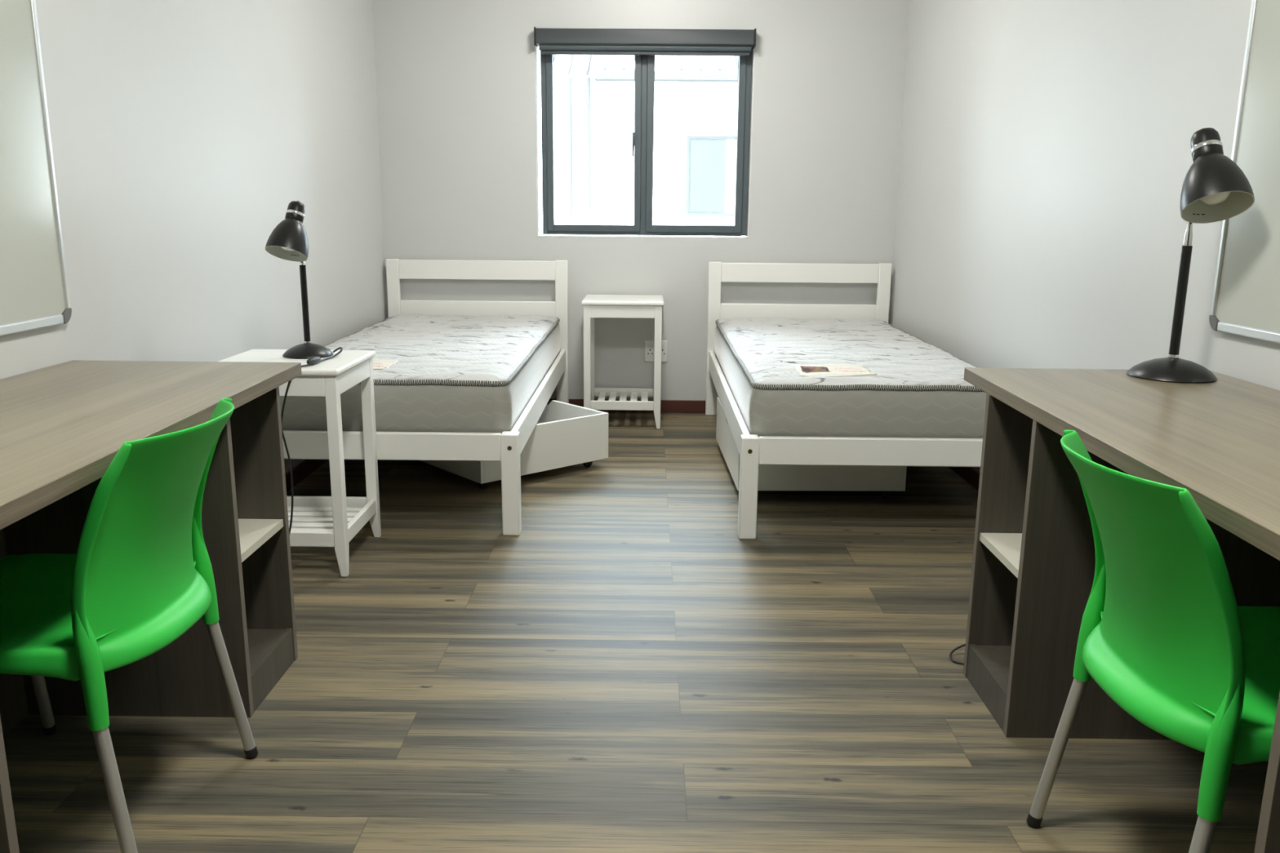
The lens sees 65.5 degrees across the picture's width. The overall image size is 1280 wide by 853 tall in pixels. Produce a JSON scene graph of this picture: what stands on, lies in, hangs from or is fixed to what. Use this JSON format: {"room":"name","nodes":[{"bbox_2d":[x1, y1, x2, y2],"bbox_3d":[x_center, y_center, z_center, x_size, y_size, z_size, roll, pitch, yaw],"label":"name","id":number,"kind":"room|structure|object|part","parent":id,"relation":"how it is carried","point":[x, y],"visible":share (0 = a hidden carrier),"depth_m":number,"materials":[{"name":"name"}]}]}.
{"room":"dorm room","nodes":[
{"label":"dorm room","id":0,"kind":"room"},
{"bbox_2d":[0,0,386,474],"bbox_3d":[-1.510,-0.584,2.032,0.200,2.460,6.990,1,12,0],"label":"wall","id":1,"kind":"structure","parent":0,"point":[184,133],"depth_m":3.21,"materials":[{"name":"paint"}]},
{"bbox_2d":[0,0,71,336],"bbox_3d":[-1.402,-0.718,1.705,0.019,1.220,1.250,1,12,0],"label":"whiteboard","id":2,"kind":"object","parent":1,"relation":"attached to","point":[34,295],"visible":1,"depth_m":2.26,"materials":[{"name":"ceramic"}]},
{"bbox_2d":[284,458,328,492],"bbox_3d":[-1.414,0.581,2.301,0.012,0.071,6.618,1,12,0],"label":"baseboard","id":3,"kind":"structure","parent":1,"relation":"attached to","point":[301,471],"depth_m":4.10,"materials":[{"name":"brown wood"}]},
{"bbox_2d":[3,412,1268,852],"bbox_3d":[0.095,0.693,2.296,3.432,0.120,6.990,1,12,0],"label":"floor","id":4,"kind":"structure","parent":0,"point":[624,671],"depth_m":2.23,"materials":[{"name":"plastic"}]},
{"bbox_2d":[0,398,257,852],"bbox_3d":[-0.996,0.352,1.745,0.589,0.764,0.645,1,12,0],"label":"plastic chair","id":5,"kind":"object","parent":4,"relation":"on","point":[140,576],"visible":1,"depth_m":1.61,"materials":[{"name":"plastic"}]},
{"bbox_3d":[-1.248,0.488,2.052,0.022,0.332,0.098,-3,13,-14],"label":"leg","id":6,"kind":"part","parent":5,"relation":"part of","materials":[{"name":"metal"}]},
{"bbox_2d":[74,610,109,731],"bbox_3d":[-0.851,0.365,1.540,0.038,0.215,0.036,1,12,0],"label":"socket","id":7,"kind":"object","parent":5,"relation":"attached to","point":[91,661],"depth_m":1.54,"materials":[{"name":"green plastic"}]},
{"bbox_3d":[-1.053,0.348,1.743,0.476,0.125,0.477,1,12,0],"label":"seat","id":8,"kind":"part","parent":5,"relation":"part of","materials":[{"name":"green plastic"}]},
{"bbox_3d":[-0.826,0.603,1.578,0.077,0.316,0.022,6,14,25],"label":"leg","id":9,"kind":"part","parent":5,"relation":"part of","materials":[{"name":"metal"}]},
{"bbox_3d":[-0.786,0.167,1.701,0.172,0.381,0.416,1,12,0],"label":"backrest","id":10,"kind":"part","parent":5,"relation":"part of","materials":[{"name":"green plastic"}]},
{"bbox_2d":[191,518,219,624],"bbox_3d":[-0.847,0.280,1.931,0.038,0.215,0.036,1,12,0],"label":"socket","id":11,"kind":"object","parent":5,"relation":"attached to","point":[203,566],"depth_m":1.92,"materials":[{"name":"green plastic"}]},
{"bbox_3d":[-0.822,0.511,1.996,0.077,0.316,0.022,-5,14,-25],"label":"leg","id":12,"kind":"part","parent":5,"relation":"part of","materials":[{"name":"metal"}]},
{"bbox_2d":[0,360,302,852],"bbox_3d":[-1.116,0.328,1.935,0.600,0.728,1.249,1,12,0],"label":"desk","id":13,"kind":"object","parent":4,"relation":"on","point":[62,425],"visible":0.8,"depth_m":2.16,"materials":[{"name":"brown wood"}]},
{"bbox_3d":[-1.122,0.470,1.356,0.511,0.697,0.018,1,12,0],"label":"panel","id":14,"kind":"part","parent":13,"relation":"part of","materials":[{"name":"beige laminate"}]},
{"bbox_3d":[-1.364,0.382,1.749,0.018,0.697,0.782,1,12,0],"label":"modesty panel","id":15,"kind":"part","parent":13,"relation":"part of","materials":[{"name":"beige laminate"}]},
{"bbox_2d":[238,519,283,562],"bbox_3d":[-1.109,0.259,2.274,0.494,0.018,0.266,1,12,0],"label":"cubby shelf","id":16,"kind":"object","parent":13,"relation":"attached to","point":[253,533],"depth_m":2.31,"materials":[{"name":"laminate"}]},
{"bbox_2d":[218,349,381,577],"bbox_3d":[-1.085,0.102,3.164,0.414,0.642,0.414,1,12,0],"label":"nightstand","id":17,"kind":"object","parent":4,"relation":"on","point":[335,520],"visible":0.54,"depth_m":3.07,"materials":[{"name":"white paint"}]},
{"bbox_2d":[264,200,342,367],"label":"desk lamp","id":18,"kind":"object","parent":17,"relation":"on","point":[287,239],"depth_m":3.06,"materials":[{"name":"black metal"}]},
{"bbox_2d":[280,380,293,534],"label":"power cord","id":19,"kind":"object","parent":18,"relation":"attached to","point":[289,382],"depth_m":2.93,"materials":[{"name":"black plastic"}]},
{"bbox_3d":[-1.096,0.139,2.939,0.147,0.668,0.687,8,15,32],"label":"cord","id":20,"kind":"part","parent":19,"relation":"part of","materials":[{"name":"black plastic"}]},
{"bbox_3d":[-1.076,-0.567,3.030,0.125,0.134,0.129,1,12,0],"label":"lamp shade","id":21,"kind":"part","parent":18,"relation":"part of","materials":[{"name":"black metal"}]},
{"bbox_3d":[-1.071,-0.582,3.039,0.058,0.092,0.066,1,12,0],"label":"bulb","id":22,"kind":"part","parent":18,"relation":"part of","materials":[{"name":"white glass"}]},
{"bbox_2d":[306,355,320,364],"bbox_3d":[-0.977,-0.197,2.982,0.023,0.023,0.080,2,12,5],"label":"switch","id":23,"kind":"object","parent":18,"relation":"attached to","point":[316,359],"depth_m":2.96,"materials":[{"name":"black plastic"}]},
{"bbox_3d":[-1.089,0.341,3.027,0.324,0.046,0.018,1,12,0],"label":"shelf rail","id":24,"kind":"part","parent":17,"relation":"part of","materials":[{"name":"white paint"}]},
{"bbox_3d":[-1.085,0.262,3.388,0.324,0.046,0.018,1,12,0],"label":"shelf rail","id":25,"kind":"part","parent":17,"relation":"part of","materials":[{"name":"white paint"}]},
{"bbox_3d":[-0.908,0.153,2.990,0.035,0.622,0.035,1,12,0],"label":"leg","id":26,"kind":"part","parent":17,"relation":"part of","materials":[{"name":"white paint"}]},
{"bbox_3d":[-0.902,0.303,3.206,0.018,0.046,0.324,1,12,0],"label":"shelf rail","id":27,"kind":"part","parent":17,"relation":"part of","materials":[{"name":"white paint"}]},
{"bbox_3d":[-0.904,0.076,3.340,0.035,0.622,0.035,1,12,0],"label":"leg","id":28,"kind":"part","parent":17,"relation":"part of","materials":[{"name":"white paint"}]},
{"bbox_2d":[282,258,568,535],"bbox_3d":[-0.886,-0.261,4.387,0.971,0.833,2.133,1,12,0],"label":"bed","id":29,"kind":"object","parent":4,"relation":"on","point":[507,446],"visible":0.3,"depth_m":4.23,"materials":[{"name":"white paint"}]},
{"bbox_3d":[-0.898,0.065,3.386,0.852,0.095,0.026,1,12,0],"label":"foot rail","id":30,"kind":"part","parent":29,"relation":"part of","materials":[{"name":"white paint"}]},
{"bbox_3d":[-1.329,-0.491,5.417,0.066,0.833,0.032,1,12,0],"label":"headboard post","id":31,"kind":"part","parent":29,"relation":"part of","materials":[{"name":"white paint"}]},
{"bbox_2d":[280,314,560,433],"bbox_3d":[-0.888,-0.285,4.380,0.912,0.219,2.025,1,12,0],"label":"mattress","id":32,"kind":"object","parent":29,"relation":"on","point":[432,373],"visible":0.84,"depth_m":3.54,"materials":[{"name":"white fabric"}]},
{"bbox_3d":[-0.873,-0.839,5.336,0.839,0.102,0.028,1,12,0],"label":"headboard rail","id":33,"kind":"part","parent":29,"relation":"part of","materials":[{"name":"white paint"}]},
{"bbox_3d":[-0.875,-0.608,5.386,0.839,0.143,0.028,1,12,0],"label":"headboard rail","id":34,"kind":"part","parent":29,"relation":"part of","materials":[{"name":"white paint"}]},
{"bbox_3d":[-0.443,0.197,3.424,0.060,0.358,0.060,1,12,0],"label":"leg","id":35,"kind":"part","parent":29,"relation":"part of","materials":[{"name":"white paint"}]},
{"bbox_3d":[-0.425,-0.149,4.417,0.024,0.104,2.049,1,12,0],"label":"rail","id":36,"kind":"part","parent":29,"relation":"part of","materials":[{"name":"white paint"}]},
{"bbox_3d":[-0.424,-0.481,5.410,0.066,0.833,0.032,1,12,0],"label":"headboard post","id":37,"kind":"part","parent":29,"relation":"part of","materials":[{"name":"white paint"}]},
{"bbox_2d":[420,400,608,488],"bbox_3d":[-0.677,0.032,4.434,0.652,0.244,0.892,-10,16,-41],"label":"drawer","id":38,"kind":"object","parent":4,"relation":"on","point":[565,434],"visible":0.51,"depth_m":4.16,"materials":[{"name":"white paint"}]},
{"bbox_3d":[-0.914,0.053,4.222,0.016,0.200,0.892,-10,16,-41],"label":"panel","id":39,"kind":"part","parent":38,"relation":"part of","materials":[{"name":"white paint"}]},
{"bbox_3d":[-0.386,0.083,4.110,0.620,0.200,0.016,-10,16,-41],"label":"panel","id":40,"kind":"part","parent":38,"relation":"part of","materials":[{"name":"white paint"}]},
{"bbox_3d":[-0.439,-0.033,4.636,0.016,0.200,0.892,-10,16,-41],"label":"panel","id":41,"kind":"part","parent":38,"relation":"part of","materials":[{"name":"white paint"}]},
{"bbox_2d":[581,294,663,429],"bbox_3d":[-0.088,-0.349,5.243,0.414,0.652,0.414,1,12,0],"label":"nightstand","id":42,"kind":"object","parent":4,"relation":"on","point":[619,306],"visible":0.95,"depth_m":5.07,"materials":[{"name":"white paint"}]},
{"bbox_3d":[-0.269,-0.302,5.071,0.035,0.631,0.035,1,12,0],"label":"leg","id":43,"kind":"part","parent":42,"relation":"part of","materials":[{"name":"white paint"}]},
{"bbox_3d":[-0.266,-0.379,5.422,0.035,0.631,0.035,1,12,0],"label":"leg","id":44,"kind":"part","parent":42,"relation":"part of","materials":[{"name":"white paint"}]},
{"bbox_3d":[-0.091,-0.108,5.106,0.324,0.047,0.018,1,12,0],"label":"shelf rail","id":45,"kind":"part","parent":42,"relation":"part of","materials":[{"name":"white paint"}]},
{"bbox_3d":[-0.088,-0.187,5.468,0.324,0.047,0.018,1,12,0],"label":"shelf rail","id":46,"kind":"part","parent":42,"relation":"part of","materials":[{"name":"white paint"}]},
{"bbox_3d":[0.093,-0.376,5.419,0.035,0.631,0.035,1,12,0],"label":"leg","id":47,"kind":"part","parent":42,"relation":"part of","materials":[{"name":"white paint"}]},
{"bbox_3d":[0.090,-0.299,5.068,0.035,0.631,0.035,1,12,0],"label":"leg","id":48,"kind":"part","parent":42,"relation":"part of","materials":[{"name":"white paint"}]},
{"bbox_2d":[715,397,906,497],"bbox_3d":[0.696,0.078,4.276,0.652,0.244,0.892,0,12,-1],"label":"drawer","id":49,"kind":"object","parent":4,"relation":"on","point":[884,480],"visible":0.44,"depth_m":3.85,"materials":[{"name":"white paint"}]},
{"bbox_3d":[0.378,0.055,4.265,0.016,0.200,0.892,0,12,-1],"label":"panel","id":50,"kind":"part","parent":49,"relation":"part of","materials":[{"name":"white paint"}]},
{"bbox_3d":[0.704,0.150,3.844,0.620,0.200,0.016,0,12,-1],"label":"panel","id":51,"kind":"part","parent":49,"relation":"part of","materials":[{"name":"white paint"}]},
{"bbox_3d":[1.014,0.058,4.278,0.016,0.200,0.892,0,12,-1],"label":"panel","id":52,"kind":"part","parent":49,"relation":"part of","materials":[{"name":"white paint"}]},
{"bbox_2d":[705,262,982,539],"bbox_3d":[0.839,-0.241,4.364,0.971,0.833,2.133,1,12,0],"label":"bed","id":53,"kind":"object","parent":4,"relation":"on","point":[753,450],"visible":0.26,"depth_m":3.73,"materials":[{"name":"white paint"}]},
{"bbox_3d":[0.397,-0.471,5.394,0.066,0.833,0.032,1,12,0],"label":"headboard post","id":54,"kind":"part","parent":53,"relation":"part of","materials":[{"name":"white paint"}]},
{"bbox_3d":[0.375,-0.138,4.401,0.024,0.104,2.049,1,12,0],"label":"rail","id":55,"kind":"part","parent":53,"relation":"part of","materials":[{"name":"white paint"}]},
{"bbox_3d":[0.371,0.207,3.408,0.060,0.358,0.060,1,12,0],"label":"leg","id":56,"kind":"part","parent":53,"relation":"part of","materials":[{"name":"white paint"}]},
{"bbox_3d":[0.850,-0.588,5.363,0.839,0.143,0.028,1,12,0],"label":"headboard rail","id":57,"kind":"part","parent":53,"relation":"part of","materials":[{"name":"white paint"}]},
{"bbox_3d":[0.852,-0.819,5.313,0.839,0.102,0.028,1,12,0],"label":"headboard rail","id":58,"kind":"part","parent":53,"relation":"part of","materials":[{"name":"white paint"}]},
{"bbox_2d":[714,317,988,438],"bbox_3d":[0.841,-0.265,4.356,0.912,0.219,2.025,1,12,0],"label":"mattress","id":59,"kind":"object","parent":53,"relation":"on","point":[784,377],"visible":0.94,"depth_m":3.42,"materials":[{"name":"white fabric"}]},
{"bbox_3d":[0.828,0.085,3.363,0.852,0.095,0.026,1,12,0],"label":"foot rail","id":60,"kind":"part","parent":53,"relation":"part of","materials":[{"name":"white paint"}]},
{"bbox_3d":[1.302,-0.461,5.386,0.066,0.833,0.032,1,12,0],"label":"headboard post","id":61,"kind":"part","parent":53,"relation":"part of","materials":[{"name":"white paint"}]},
{"bbox_2d":[963,367,1279,852],"bbox_3d":[1.092,0.357,1.887,0.632,0.728,1.355,1,12,0],"label":"desk","id":62,"kind":"object","parent":4,"relation":"on","point":[1033,562],"visible":0.67,"depth_m":2.07,"materials":[{"name":"brown wood"}]},
{"bbox_2d":[979,533,1022,578],"bbox_3d":[1.073,0.290,2.214,0.548,0.018,0.266,1,12,0],"label":"cubby shelf","id":63,"kind":"object","parent":62,"relation":"attached to","point":[1006,547],"depth_m":2.25,"materials":[{"name":"laminate"}]},
{"bbox_2d":[949,127,1254,664],"bbox_3d":[1.081,-0.041,2.373,0.587,1.297,0.281,1,12,0],"label":"desk lamp","id":64,"kind":"object","parent":62,"relation":"on","point":[1215,188],"visible":0.82,"depth_m":2.25,"materials":[{"name":"black metal"}]},
{"bbox_3d":[1.083,0.228,2.448,0.588,0.741,0.144,-2,13,-12],"label":"cord","id":65,"kind":"part","parent":64,"relation":"part of","materials":[{"name":"black plastic"}]},
{"bbox_3d":[1.269,-0.517,2.268,0.019,0.207,0.036,-8,15,-33],"label":"arm","id":66,"kind":"part","parent":64,"relation":"part of","materials":[{"name":"silver metal"}]},
{"bbox_3d":[1.273,-0.546,2.210,0.066,0.103,0.081,1,12,0],"label":"bulb","id":67,"kind":"part","parent":64,"relation":"part of","materials":[{"name":"white glass"}]},
{"bbox_3d":[1.273,-0.527,2.197,0.142,0.155,0.150,1,12,0],"label":"lamp shade","id":68,"kind":"part","parent":64,"relation":"part of","materials":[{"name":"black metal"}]},
{"bbox_3d":[1.067,0.512,1.251,0.564,0.697,0.018,1,12,0],"label":"panel","id":69,"kind":"part","parent":62,"relation":"part of","materials":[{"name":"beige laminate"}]},
{"bbox_2d":[1026,430,1279,852],"bbox_3d":[0.928,0.415,1.534,0.589,0.763,0.550,1,12,0],"label":"plastic chair","id":70,"kind":"object","parent":4,"relation":"on","point":[1164,633],"visible":0.99,"depth_m":1.40,"materials":[{"name":"plastic"}]},
{"bbox_3d":[0.754,0.570,1.790,0.077,0.316,0.022,6,14,25],"label":"leg","id":71,"kind":"part","parent":70,"relation":"part of","materials":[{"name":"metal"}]},
{"bbox_2d":[1072,564,1106,682],"bbox_3d":[0.783,0.339,1.725,0.038,0.215,0.036,1,12,0],"label":"socket","id":72,"kind":"object","parent":70,"relation":"attached to","point":[1091,617],"depth_m":1.71,"materials":[{"name":"green plastic"}]},
{"bbox_3d":[0.721,0.225,1.496,0.172,0.381,0.416,1,12,0],"label":"backrest","id":73,"kind":"part","parent":70,"relation":"part of","materials":[{"name":"green plastic"}]},
{"bbox_3d":[0.985,0.411,1.534,0.476,0.125,0.477,1,12,0],"label":"seat","id":74,"kind":"part","parent":70,"relation":"part of","materials":[{"name":"green plastic"}]},
{"bbox_3d":[0.750,0.662,1.372,0.077,0.316,0.022,-5,14,-25],"label":"leg","id":75,"kind":"part","parent":70,"relation":"part of","materials":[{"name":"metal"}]},
{"bbox_2d":[1196,684,1240,822],"bbox_3d":[0.779,0.425,1.333,0.038,0.215,0.036,1,12,0],"label":"socket","id":76,"kind":"object","parent":70,"relation":"attached to","point":[1220,740],"depth_m":1.33,"materials":[{"name":"green plastic"}]},
{"bbox_2d":[372,0,909,399],"bbox_3d":[-0.006,-1.299,5.356,2.742,2.460,0.160,1,12,0],"label":"wall","id":77,"kind":"structure","parent":0,"point":[455,86],"depth_m":5.25,"materials":[{"name":"paint"}]},
{"bbox_2d":[546,398,705,413],"bbox_3d":[-0.017,-0.114,5.528,2.742,0.071,0.012,1,12,0],"label":"baseboard","id":78,"kind":"structure","parent":77,"relation":"attached to","point":[666,406],"depth_m":5.52,"materials":[{"name":"brown wood"}]},
{"bbox_2d":[534,46,754,238],"bbox_3d":[0.020,-1.524,5.306,1.134,1.009,0.161,1,12,0],"label":"trim","id":79,"kind":"structure","parent":77,"relation":"attached to","point":[539,232],"depth_m":5.30,"materials":[{"name":"paint"}]},
{"bbox_2d":[540,47,752,235],"bbox_3d":[0.029,-1.520,5.291,1.104,0.991,0.103,1,12,0],"label":"window","id":80,"kind":"structure","parent":77,"relation":"in","point":[642,137],"depth_m":5.30,"materials":[{"name":"grey metal"}]},
{"bbox_3d":[-0.245,-1.525,5.299,0.500,0.957,0.050,1,12,0],"label":"sash","id":81,"kind":"part","parent":80,"relation":"part of","materials":[{"name":"grey metal"}]},
{"bbox_3d":[-0.032,-1.491,5.262,0.018,0.124,0.034,1,12,0],"label":"handle","id":82,"kind":"part","parent":80,"relation":"part of","materials":[{"name":"grey metal"}]},
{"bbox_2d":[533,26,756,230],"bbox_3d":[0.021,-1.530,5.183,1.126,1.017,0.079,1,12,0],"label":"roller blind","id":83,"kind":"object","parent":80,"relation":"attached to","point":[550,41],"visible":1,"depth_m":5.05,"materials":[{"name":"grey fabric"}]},
{"bbox_3d":[-0.526,-1.500,5.214,0.004,0.935,0.023,3,13,13],"label":"bead chain","id":84,"kind":"part","parent":83,"relation":"part of","materials":[{"name":"white plastic"}]},
{"bbox_3d":[0.293,-1.520,5.295,0.516,0.957,0.050,1,12,0],"label":"sash","id":85,"kind":"part","parent":80,"relation":"part of","materials":[{"name":"grey metal"}]},
{"bbox_2d":[644,340,667,362],"bbox_3d":[0.088,-0.412,5.461,0.126,0.120,0.014,1,12,0],"label":"wall socket","id":86,"kind":"object","parent":77,"relation":"attached to","point":[649,344],"visible":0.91,"depth_m":5.46,"materials":[{"name":"plastic"}]},
{"bbox_2d":[888,0,1279,472],"bbox_3d":[1.525,-0.552,2.008,0.254,2.460,6.997,0,12,-1],"label":"wall","id":87,"kind":"structure","parent":0,"point":[1046,158],"depth_m":3.31,"materials":[{"name":"paint"}]},
{"bbox_2d":[948,466,979,490],"bbox_3d":[1.409,0.611,2.279,0.012,0.071,6.621,0,12,-1],"label":"baseboard","id":88,"kind":"structure","parent":87,"relation":"attached to","point":[971,475],"depth_m":4.14,"materials":[{"name":"brown wood"}]},
{"bbox_2d":[1208,0,1279,343],"bbox_3d":[1.422,-0.701,1.711,0.020,1.220,1.250,0,12,-1],"label":"whiteboard","id":89,"kind":"object","parent":87,"relation":"attached to","point":[1246,300],"visible":1,"depth_m":2.27,"materials":[{"name":"ceramic"}]},
{"label":"outside","id":90,"kind":"structure","parent":0,"visible":0},
{"bbox_3d":[0.071,1.798,11.455,18.000,0.200,10.390,1,12,0],"label":"ground","id":91,"kind":"structure","parent":90,"visible":0},
{"bbox_2d":[538,49,745,236],"bbox_3d":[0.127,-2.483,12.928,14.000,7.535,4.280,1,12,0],"label":"window pane","id":92,"kind":"structure","parent":91,"relation":"on","point":[695,96],"depth_m":11.08,"materials":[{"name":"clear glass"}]},
{"bbox_3d":[0.754,-2.801,11.143,0.405,0.800,0.006,1,12,0],"label":"blind panel","id":93,"kind":"part","parent":92,"relation":"part of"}
]}

